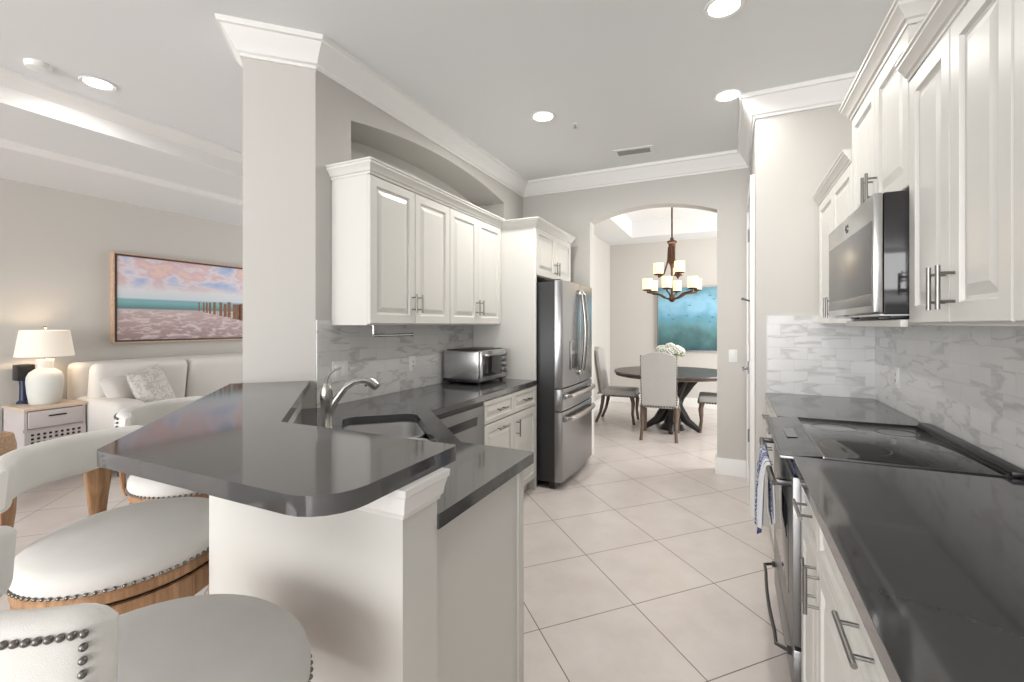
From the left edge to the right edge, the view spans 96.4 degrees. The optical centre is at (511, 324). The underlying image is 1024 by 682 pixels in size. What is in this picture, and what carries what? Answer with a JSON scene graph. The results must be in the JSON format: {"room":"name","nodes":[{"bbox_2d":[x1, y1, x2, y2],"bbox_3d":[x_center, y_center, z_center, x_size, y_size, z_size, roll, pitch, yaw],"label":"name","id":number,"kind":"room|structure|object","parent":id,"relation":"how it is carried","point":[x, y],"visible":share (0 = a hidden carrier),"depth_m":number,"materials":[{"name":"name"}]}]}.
{"room":"kitchen","nodes":[
{"label":"kitchen","id":0,"kind":"room"},
{"bbox_2d":[0,178,242,430],"bbox_3d":[-5.373,-0.090,2.613,0.150,2.930,12.900,0,0,25],"label":"wall","id":1,"kind":"structure","parent":0,"point":[56,245],"depth_m":4.59,"materials":[{"name":"grey paint"}]},
{"bbox_2d":[110,252,242,342],"bbox_3d":[-3.779,-0.285,5.719,0.060,0.960,2.000,0,0,25],"label":"wall art","id":2,"kind":"object","parent":1,"relation":"attached to","point":[153,299],"visible":0.72,"depth_m":5.33,"materials":[{"name":"multicoloured"}]},
{"bbox_2d":[0,103,242,226],"bbox_3d":[-3.812,-1.485,1.870,3.510,0.340,12.900,0,0,25],"label":"ceiling","id":3,"kind":"structure","parent":0,"point":[17,125],"depth_m":3.98,"materials":[{"name":"white paint"}]},
{"bbox_2d":[0,67,242,175],"bbox_3d":[-3.599,-1.460,1.769,0.080,0.190,12.900,0,0,25],"label":"crown molding","id":4,"kind":"structure","parent":3,"relation":"attached to","point":[17,90],"depth_m":3.29,"materials":[{"name":"white paint"}]},
{"bbox_2d":[0,139,242,205],"bbox_3d":[-4.358,-1.340,2.130,0.040,0.050,12.900,0,0,25],"label":"trim","id":5,"kind":"structure","parent":3,"relation":"attached to","point":[7,144],"depth_m":3.96,"materials":[{"name":"white paint"}]},
{"bbox_2d":[209,402,436,681],"bbox_3d":[-0.844,0.861,1.672,0.451,1.029,1.795,0,0,-35],"label":"wall","id":6,"kind":"structure","parent":0,"point":[361,586],"depth_m":1.08,"materials":[{"name":"white paint"}]},
{"bbox_2d":[97,381,455,516],"bbox_3d":[-0.910,0.327,1.606,0.740,0.038,1.940,0,0,-36],"label":"countertop","id":7,"kind":"structure","parent":6,"relation":"on","point":[236,442],"depth_m":1.09,"materials":[{"name":"grey stone"}]},
{"bbox_2d":[357,467,449,519],"bbox_3d":[-0.510,0.384,1.180,0.721,0.076,0.168,0,0,25],"label":"trim","id":8,"kind":"structure","parent":6,"relation":"attached to","point":[402,503],"depth_m":1.00,"materials":[{"name":"white paint"}]},
{"bbox_2d":[243,57,522,408],"bbox_3d":[-0.726,-0.090,3.779,0.420,2.930,3.060,0,0,25],"label":"wall","id":9,"kind":"structure","parent":0,"point":[298,121],"depth_m":2.51,"materials":[{"name":"grey paint"}]},
{"bbox_2d":[325,156,454,324],"bbox_3d":[-0.727,-0.449,2.900,0.331,0.905,0.838,0,0,25],"label":"upper cabinet","id":10,"kind":"object","parent":9,"relation":"attached to","point":[391,226],"visible":1,"depth_m":2.64,"materials":[{"name":"white paint"}]},
{"bbox_2d":[370,325,413,336],"bbox_3d":[-0.741,0.041,2.864,0.036,0.075,0.391,0,0,25],"label":"paper towel bar","id":11,"kind":"object","parent":10,"relation":"attached to","point":[373,334],"visible":1,"depth_m":2.81,"materials":[{"name":"silver metal"}]},
{"bbox_2d":[316,320,472,407],"bbox_3d":[-0.717,0.218,3.299,0.010,0.486,1.698,0,0,25],"label":"backsplash","id":12,"kind":"structure","parent":9,"relation":"attached to","point":[385,360],"depth_m":3.02,"materials":[{"name":"stone"}]},
{"bbox_2d":[332,360,347,381],"bbox_3d":[-1.002,0.270,2.675,0.010,0.116,0.118,0,0,25],"label":"wall switch","id":13,"kind":"object","parent":12,"relation":"attached to","point":[341,374],"visible":1,"depth_m":2.67,"materials":[{"name":"white plastic"}]},
{"bbox_2d":[409,355,415,371],"bbox_3d":[-0.713,0.280,3.285,0.010,0.116,0.072,0,0,25],"label":"wall outlet","id":14,"kind":"object","parent":12,"relation":"attached to","point":[412,359],"visible":1,"depth_m":3.28,"materials":[{"name":"white plastic"}]},
{"bbox_2d":[448,196,505,324],"bbox_3d":[-0.376,-0.449,3.637,0.331,0.905,0.795,0,0,25],"label":"upper cabinet","id":15,"kind":"object","parent":9,"relation":"attached to","point":[475,234],"visible":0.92,"depth_m":3.54,"materials":[{"name":"white paint"}]},
{"bbox_2d":[215,13,911,196],"bbox_3d":[-1.135,-1.482,-0.329,3.418,0.145,10.830,0,0,25],"label":"crown molding","id":16,"kind":"structure","parent":9,"relation":"attached to","point":[246,38],"depth_m":3.05,"materials":[{"name":"white paint"}]},
{"bbox_2d":[0,401,791,681],"bbox_3d":[-1.105,1.400,1.634,8.800,0.050,14.800,0,0,25],"label":"floor","id":17,"kind":"structure","parent":0,"point":[645,563],"depth_m":2.66,"materials":[{"name":"tile"}]},
{"bbox_2d":[0,431,16,455],"bbox_3d":[-3.857,1.090,3.298,0.410,0.570,0.410,0,0,25],"label":"storage basket","id":18,"kind":"object","parent":17,"relation":"on","point":[8,443],"visible":0.41,"depth_m":3.34,"materials":[{"name":"brown wicker"}]},
{"bbox_2d":[1,398,86,448],"bbox_3d":[-4.240,1.045,4.161,0.466,0.660,0.426,0,0,25],"label":"side table","id":19,"kind":"object","parent":17,"relation":"on","point":[30,424],"visible":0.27,"depth_m":4.03,"materials":[{"name":"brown wood"}]},
{"bbox_2d":[12,364,34,403],"bbox_3d":[-4.433,0.537,4.159,0.116,0.355,0.116,0,0,25],"label":"lamp","id":20,"kind":"object","parent":19,"relation":"on","point":[19,371],"visible":0.73,"depth_m":4.13,"materials":[{"name":"blue ceramic"}]},
{"bbox_2d":[13,326,74,404],"bbox_3d":[-4.243,0.363,4.162,0.396,0.704,0.396,0,0,25],"label":"table lamp","id":21,"kind":"object","parent":19,"relation":"on","point":[44,384],"visible":1,"depth_m":4.07,"materials":[{"name":"ceramic"}]},
{"bbox_2d":[0,425,208,614],"bbox_3d":[-1.175,0.865,1.392,0.547,1.028,0.553,0,0,7],"label":"bar stool","id":22,"kind":"object","parent":17,"relation":"on","point":[126,558],"visible":0.78,"depth_m":1.27,"materials":[{"name":"wood"},{"name":"leather"},{"name":"metal"}]},
{"bbox_2d":[67,352,242,476],"bbox_3d":[-3.414,0.870,5.368,0.980,1.010,2.450,0,0,25],"label":"sofa","id":23,"kind":"object","parent":17,"relation":"on","point":[191,375],"visible":0.26,"depth_m":4.67,"materials":[{"name":"fabric"}]},
{"bbox_2d":[98,375,135,398],"bbox_3d":[-3.819,0.670,4.542,0.219,0.456,0.477,0,0,-1],"label":"throw pillow","id":24,"kind":"object","parent":23,"relation":"on","point":[113,386],"visible":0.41,"depth_m":4.39,"materials":[{"name":"fabric"}]},
{"bbox_2d":[87,358,187,397],"bbox_3d":[-3.842,0.641,4.737,0.240,0.548,0.841,0,0,25],"label":"cushion","id":25,"kind":"object","parent":23,"relation":"on","point":[175,370],"depth_m":4.63,"materials":[{"name":"fabric"}]},
{"bbox_2d":[127,364,175,402],"bbox_3d":[-3.584,0.650,4.569,0.236,0.485,0.509,0,0,-9],"label":"throw pillow","id":26,"kind":"object","parent":23,"relation":"on","point":[150,384],"visible":0.72,"depth_m":4.46,"materials":[{"name":"fabric"}]},
{"bbox_2d":[185,355,242,396],"bbox_3d":[-3.518,0.641,5.418,0.240,0.548,0.645,0,0,25],"label":"cushion","id":27,"kind":"object","parent":23,"relation":"on","point":[205,375],"depth_m":5.29,"materials":[{"name":"fabric"}]},
{"bbox_2d":[0,526,313,681],"bbox_3d":[-0.646,0.865,0.795,0.553,1.028,0.547,0,0,24],"label":"bar stool","id":28,"kind":"object","parent":17,"relation":"on","point":[209,637],"visible":1,"depth_m":0.80,"materials":[{"name":"wood"},{"name":"leather"},{"name":"metal"}]},
{"bbox_2d":[114,396,208,503],"bbox_3d":[-1.411,0.865,2.047,0.547,1.028,0.553,0,0,8],"label":"bar stool","id":29,"kind":"object","parent":17,"relation":"on","point":[137,489],"visible":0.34,"depth_m":1.83,"materials":[{"name":"wood"},{"name":"leather"},{"name":"metal"}]},
{"bbox_2d":[343,421,523,681],"bbox_3d":[-0.592,0.937,1.919,1.381,0.876,1.093,0,0,25],"label":"base cabinet","id":30,"kind":"object","parent":17,"relation":"on","point":[480,552],"visible":0.13,"depth_m":1.39,"materials":[{"name":"white paint"}]},
{"bbox_2d":[293,378,536,529],"bbox_3d":[-0.290,0.480,2.602,1.480,0.038,2.590,0,0,25],"label":"countertop","id":31,"kind":"structure","parent":30,"relation":"on","point":[478,470],"depth_m":2.20,"materials":[{"name":"grey stone"}]},
{"bbox_2d":[320,367,379,427],"bbox_3d":[-0.721,0.324,2.042,0.258,0.273,0.060,0,0,-20],"label":"kitchen faucet","id":32,"kind":"object","parent":31,"relation":"on","point":[328,403],"visible":0.84,"depth_m":2.00,"materials":[{"name":"silver metal"}]},
{"bbox_2d":[342,421,429,440],"bbox_3d":[-0.546,0.586,1.981,0.362,0.176,0.737,0,0,-20],"label":"sink","id":33,"kind":"object","parent":31,"relation":"in","point":[404,429],"visible":0.15,"depth_m":2.32,"materials":[{"name":"grey metal"}]},
{"bbox_2d":[443,347,506,384],"bbox_3d":[-0.272,0.327,3.712,0.388,0.268,0.450,0,0,25],"label":"toaster oven","id":34,"kind":"object","parent":31,"relation":"on","point":[478,365],"visible":1,"depth_m":3.54,"materials":[{"name":"silver metal"}]},
{"bbox_2d":[437,401,484,444],"bbox_3d":[-0.572,0.939,2.853,0.604,0.873,0.594,0,0,25],"label":"dishwasher","id":35,"kind":"object","parent":17,"relation":"on","point":[467,424],"visible":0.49,"depth_m":2.81,"materials":[{"name":"silver metal"}]},
{"bbox_2d":[484,386,535,490],"bbox_3d":[-0.250,0.937,3.524,0.650,0.876,0.885,0,0,25],"label":"base cabinet","id":36,"kind":"object","parent":17,"relation":"on","point":[510,419],"visible":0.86,"depth_m":3.43,"materials":[{"name":"white paint"}]},
{"bbox_2d":[473,216,574,489],"bbox_3d":[0.143,0.243,4.350,0.640,2.263,1.012,0,0,25],"label":"tall cabinet","id":37,"kind":"object","parent":17,"relation":"on","point":[530,255],"visible":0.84,"depth_m":3.90,"materials":[{"name":"white paint"}]},
{"bbox_2d":[537,279,594,488],"bbox_3d":[0.302,0.496,4.336,0.862,1.757,0.904,0,0,25],"label":"refrigerator","id":38,"kind":"object","parent":17,"relation":"on","point":[565,386],"visible":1,"depth_m":3.87,"materials":[{"name":"grey metal"}]},
{"bbox_2d":[594,347,639,424],"bbox_3d":[1.499,0.851,6.572,0.612,1.064,0.466,0,0,23],"label":"dining chair","id":39,"kind":"object","parent":17,"relation":"on","point":[604,388],"visible":0.99,"depth_m":6.48,"materials":[{"name":"grey fabric"}]},
{"bbox_2d":[639,352,680,442],"bbox_3d":[1.816,0.851,5.624,0.466,1.064,0.612,0,0,21],"label":"dining chair","id":40,"kind":"object","parent":17,"relation":"on","point":[658,370],"visible":1,"depth_m":5.39,"materials":[{"name":"grey fabric"}]},
{"bbox_2d":[614,366,716,434],"bbox_3d":[2.119,0.996,6.057,1.500,0.766,1.500,0,0,25],"label":"dining table","id":41,"kind":"object","parent":17,"relation":"on","point":[688,377],"visible":0.61,"depth_m":5.91,"materials":[{"name":"brown wood"}]},
{"bbox_2d":[655,343,684,363],"bbox_3d":[2.108,0.424,6.106,0.367,0.377,0.366,0,0,3],"label":"flowers","id":42,"kind":"object","parent":41,"relation":"on","point":[670,348],"visible":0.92,"depth_m":6.00,"materials":[{"name":"plant"}]},
{"bbox_2d":[697,392,716,432],"bbox_3d":[2.723,0.851,5.904,0.612,1.064,0.466,0,0,23],"label":"dining chair","id":43,"kind":"object","parent":17,"relation":"on","point":[704,398],"visible":0.3,"depth_m":5.81,"materials":[{"name":"grey fabric"}]},
{"bbox_2d":[762,403,773,544],"bbox_3d":[1.779,0.937,2.586,0.620,0.876,0.870,0,0,25],"label":"base cabinet","id":44,"kind":"object","parent":17,"relation":"on","point":[770,446],"visible":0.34,"depth_m":2.82,"materials":[{"name":"white paint"}]},
{"bbox_2d":[765,393,920,425],"bbox_3d":[1.798,0.480,2.579,0.600,0.038,0.878,0,0,25],"label":"countertop","id":45,"kind":"structure","parent":44,"relation":"on","point":[781,405],"depth_m":2.49,"materials":[{"name":"grey stone"}]},
{"bbox_2d":[792,485,888,681],"bbox_3d":[0.697,0.937,0.313,0.620,0.876,2.600,0,0,25],"label":"base cabinet","id":46,"kind":"object","parent":17,"relation":"on","point":[836,645],"visible":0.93,"depth_m":1.19,"materials":[{"name":"white paint"}]},
{"bbox_2d":[793,456,1023,681],"bbox_3d":[0.691,0.480,0.270,0.615,0.038,2.682,0,0,25],"label":"countertop","id":47,"kind":"structure","parent":46,"relation":"on","point":[930,563],"depth_m":0.90,"materials":[{"name":"grey stone"}]},
{"bbox_2d":[759,416,1023,681],"bbox_3d":[1.401,0.908,1.850,0.681,0.934,0.767,0,0,25],"label":"range","id":48,"kind":"object","parent":17,"relation":"on","point":[924,446],"visible":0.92,"depth_m":1.72,"materials":[{"name":"silver metal"}]},
{"bbox_2d":[754,445,772,533],"bbox_3d":[1.125,0.733,2.056,0.064,0.344,0.190,0,0,25],"label":"dish towel","id":49,"kind":"object","parent":48,"relation":"hanging from","point":[763,450],"visible":0.62,"depth_m":2.05,"materials":[{"name":"fabric"}]},
{"bbox_2d":[756,456,774,528],"bbox_3d":[1.050,0.693,1.898,0.063,0.264,0.120,0,0,25],"label":"dish towel","id":50,"kind":"object","parent":48,"relation":"hanging from","point":[766,461],"visible":0.9,"depth_m":1.87,"materials":[{"name":"fabric"}]},
{"bbox_2d":[795,417,1013,478],"bbox_3d":[1.455,0.467,1.824,0.480,0.024,0.767,0,0,25],"label":"cooktop","id":51,"kind":"object","parent":48,"relation":"in","point":[922,446],"depth_m":1.71,"materials":[{"name":"black glass"}]},
{"bbox_2d":[0,0,893,179],"bbox_3d":[-1.741,-1.605,-0.063,5.010,0.100,11.190,0,0,25],"label":"ceiling","id":52,"kind":"structure","parent":0,"point":[631,73],"depth_m":2.65,"materials":[{"name":"white paint"}]},
{"bbox_2d":[23,58,52,73],"bbox_3d":[-2.827,-1.536,2.732,0.124,0.039,0.124,0,0,25],"label":"smoke detector","id":53,"kind":"object","parent":52,"relation":"attached to","point":[35,65],"visible":1,"depth_m":2.71,"materials":[{"name":"white plastic"}]},
{"bbox_2d":[78,75,116,91],"bbox_3d":[-2.663,-1.550,2.947,0.190,0.008,0.190,0,0,25],"label":"recessed light","id":54,"kind":"object","parent":52,"relation":"in","point":[97,83],"visible":1,"depth_m":2.94,"materials":[{"name":"white plastic"}]},
{"bbox_2d":[83,78,112,88],"bbox_3d":[-2.663,-1.552,2.947,0.143,0.002,0.143,0,0,25],"label":"diffuser","id":55,"kind":"object","parent":54,"relation":"attached to","point":[96,83],"depth_m":2.94,"materials":[{"name":"white plastic"}]},
{"bbox_2d":[530,110,555,122],"bbox_3d":[0.231,-1.550,3.413,0.190,0.008,0.190,0,0,25],"label":"recessed light","id":56,"kind":"object","parent":52,"relation":"in","point":[542,116],"visible":1,"depth_m":3.41,"materials":[{"name":"white plastic"}]},
{"bbox_2d":[533,112,552,120],"bbox_3d":[0.231,-1.552,3.413,0.143,0.002,0.143,0,0,25],"label":"diffuser","id":57,"kind":"object","parent":56,"relation":"attached to","point":[537,116],"depth_m":3.41,"materials":[{"name":"white"}]},
{"bbox_2d":[571,122,578,128],"bbox_3d":[0.488,-1.540,3.549,0.056,0.031,0.056,0,0,25],"label":"sprinkler","id":58,"kind":"object","parent":52,"relation":"attached to","point":[575,124],"visible":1,"depth_m":3.54,"materials":[{"name":"white plastic"}]},
{"bbox_2d":[613,145,653,157],"bbox_3d":[1.091,-1.550,4.099,0.340,0.010,0.170,0,0,21],"label":"ceiling vent","id":59,"kind":"object","parent":52,"relation":"in","point":[642,149],"visible":1,"depth_m":4.08,"materials":[{"name":"white plastic"}]},
{"bbox_2d":[703,0,745,19],"bbox_3d":[1.035,-1.550,2.234,0.190,0.008,0.190,0,0,25],"label":"recessed light","id":60,"kind":"object","parent":52,"relation":"in","point":[714,9],"visible":1,"depth_m":2.25,"materials":[{"name":"white plastic"}]},
{"bbox_2d":[708,0,739,16],"bbox_3d":[1.035,-1.552,2.234,0.143,0.002,0.143,0,0,25],"label":"diffuser","id":61,"kind":"object","parent":60,"relation":"attached to","point":[716,8],"depth_m":2.25,"materials":[{"name":"white"}]},
{"bbox_2d":[713,88,743,102],"bbox_3d":[1.462,-1.550,3.100,0.190,0.008,0.190,0,0,25],"label":"recessed light","id":62,"kind":"object","parent":52,"relation":"in","point":[727,95],"visible":1,"depth_m":3.10,"materials":[{"name":"white plastic"}]},
{"bbox_2d":[717,90,739,100],"bbox_3d":[1.462,-1.552,3.100,0.143,0.002,0.143,0,0,25],"label":"diffuser","id":63,"kind":"object","parent":62,"relation":"attached to","point":[724,95],"depth_m":3.10,"materials":[{"name":"white"}]},
{"bbox_2d":[594,235,609,400],"bbox_3d":[0.963,-0.225,6.735,0.150,3.200,3.410,0,0,25],"label":"wall","id":64,"kind":"structure","parent":0,"point":[601,249],"depth_m":7.70,"materials":[{"name":"grey paint"}]},
{"bbox_2d":[523,168,749,459],"bbox_3d":[2.119,-0.090,4.208,5.190,2.930,0.160,0,0,25],"label":"wall","id":65,"kind":"structure","parent":0,"point":[576,213],"depth_m":4.22,"materials":[{"name":"grey paint"}]},
{"bbox_2d":[594,395,745,477],"bbox_3d":[3.025,1.299,5.656,4.500,0.152,3.586,0,0,25],"label":"baseboard","id":66,"kind":"structure","parent":65,"relation":"attached to","point":[723,466],"depth_m":4.20,"materials":[{"name":"white paint"}]},
{"bbox_2d":[729,350,736,362],"bbox_3d":[2.010,0.285,4.165,0.072,0.116,0.010,0,0,25],"label":"wall switch","id":67,"kind":"object","parent":65,"relation":"attached to","point":[732,353],"visible":1,"depth_m":4.16,"materials":[{"name":"white plastic"}]},
{"bbox_2d":[594,207,716,244],"bbox_3d":[3.095,-1.575,5.803,4.800,0.300,3.560,0,0,25],"label":"ceiling","id":68,"kind":"structure","parent":0,"point":[653,224],"depth_m":7.15,"materials":[{"name":"white paint"}]},
{"bbox_2d":[642,207,701,301],"bbox_3d":[2.106,-0.990,6.030,0.713,1.390,0.776,0,0,25],"label":"chandelier","id":69,"kind":"object","parent":68,"relation":"hanging from","point":[694,283],"visible":0.97,"depth_m":5.99,"materials":[{"name":"white glass"}]},
{"bbox_2d":[610,238,716,397],"bbox_3d":[3.827,-0.225,7.343,4.800,3.200,0.150,0,0,25],"label":"wall","id":70,"kind":"structure","parent":0,"point":[633,311],"depth_m":8.00,"materials":[{"name":"grey paint"}]},
{"bbox_2d":[657,286,716,351],"bbox_3d":[3.150,-0.095,7.560,1.450,1.080,0.040,0,0,25],"label":"wall art","id":71,"kind":"object","parent":70,"relation":"attached to","point":[689,322],"visible":0.43,"depth_m":7.63,"materials":[{"name":"blue"}]},
{"bbox_2d":[750,130,754,174],"bbox_3d":[1.998,-0.090,3.662,0.140,2.930,0.930,0,0,25],"label":"wall","id":72,"kind":"structure","parent":0,"point":[752,163],"depth_m":3.45,"materials":[{"name":"grey paint"}]},
{"bbox_2d":[741,174,754,516],"bbox_3d":[1.888,0.150,3.695,0.085,2.450,0.885,0,0,25],"label":"door","id":73,"kind":"structure","parent":72,"relation":"in","point":[750,205],"depth_m":3.29,"materials":[{"name":"white paint"}]},
{"bbox_2d":[755,100,867,527],"bbox_3d":[2.064,-0.090,3.033,0.800,2.930,0.150,0,0,25],"label":"wall","id":74,"kind":"structure","parent":0,"point":[795,151],"depth_m":3.06,"materials":[{"name":"grey paint"}]},
{"bbox_2d":[767,315,874,398],"bbox_3d":[1.993,0.201,2.977,0.590,0.521,0.010,0,0,25],"label":"backsplash","id":75,"kind":"structure","parent":74,"relation":"attached to","point":[805,356],"depth_m":2.98,"materials":[{"name":"stone"}]},
{"bbox_3d":[0.193,-0.090,-1.670,0.135,2.930,9.950,0,0,25],"label":"wall","id":76,"kind":"structure","parent":0,"visible":0},
{"bbox_2d":[812,149,916,324],"bbox_3d":[1.917,-0.415,2.512,0.343,0.837,0.885,0,0,25],"label":"upper cabinet","id":77,"kind":"object","parent":76,"relation":"attached to","point":[836,207],"visible":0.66,"depth_m":2.57,"materials":[{"name":"white paint"}]},
{"bbox_2d":[839,0,969,212],"bbox_3d":[1.561,-0.741,1.767,0.346,0.602,0.850,0,0,25],"label":"upper cabinet","id":78,"kind":"object","parent":76,"relation":"attached to","point":[880,124],"visible":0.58,"depth_m":1.70,"materials":[{"name":"white paint"}]},
{"bbox_2d":[829,190,909,326],"bbox_3d":[1.538,-0.214,1.778,0.399,0.443,0.763,0,0,25],"label":"microwave","id":79,"kind":"object","parent":78,"relation":"attached to","point":[869,250],"depth_m":1.53,"materials":[{"name":"silver glass"}]},
{"bbox_2d":[875,325,1023,469],"bbox_3d":[1.329,0.218,0.885,0.010,0.486,4.340,0,0,25],"label":"backsplash","id":80,"kind":"structure","parent":76,"relation":"attached to","point":[966,382],"depth_m":1.79,"materials":[{"name":"stone"}]},
{"bbox_2d":[894,366,899,388],"bbox_3d":[2.072,0.285,2.469,0.010,0.116,0.072,0,0,25],"label":"wall outlet","id":81,"kind":"object","parent":80,"relation":"attached to","point":[896,369],"visible":1,"depth_m":2.45,"materials":[{"name":"white plastic"}]},
{"bbox_2d":[895,0,1023,325],"bbox_3d":[1.268,-0.420,1.148,0.343,0.847,0.600,0,0,25],"label":"upper cabinet","id":82,"kind":"object","parent":76,"relation":"attached to","point":[961,98],"visible":0.99,"depth_m":1.15,"materials":[{"name":"white paint"}]},
{"bbox_2d":[1014,0,1023,321],"bbox_3d":[1.010,-0.420,0.605,0.343,0.847,0.600,0,0,25],"label":"upper cabinet","id":83,"kind":"object","parent":76,"relation":"attached to","point":[1018,4],"visible":1,"depth_m":0.91,"materials":[{"name":"white paint"}]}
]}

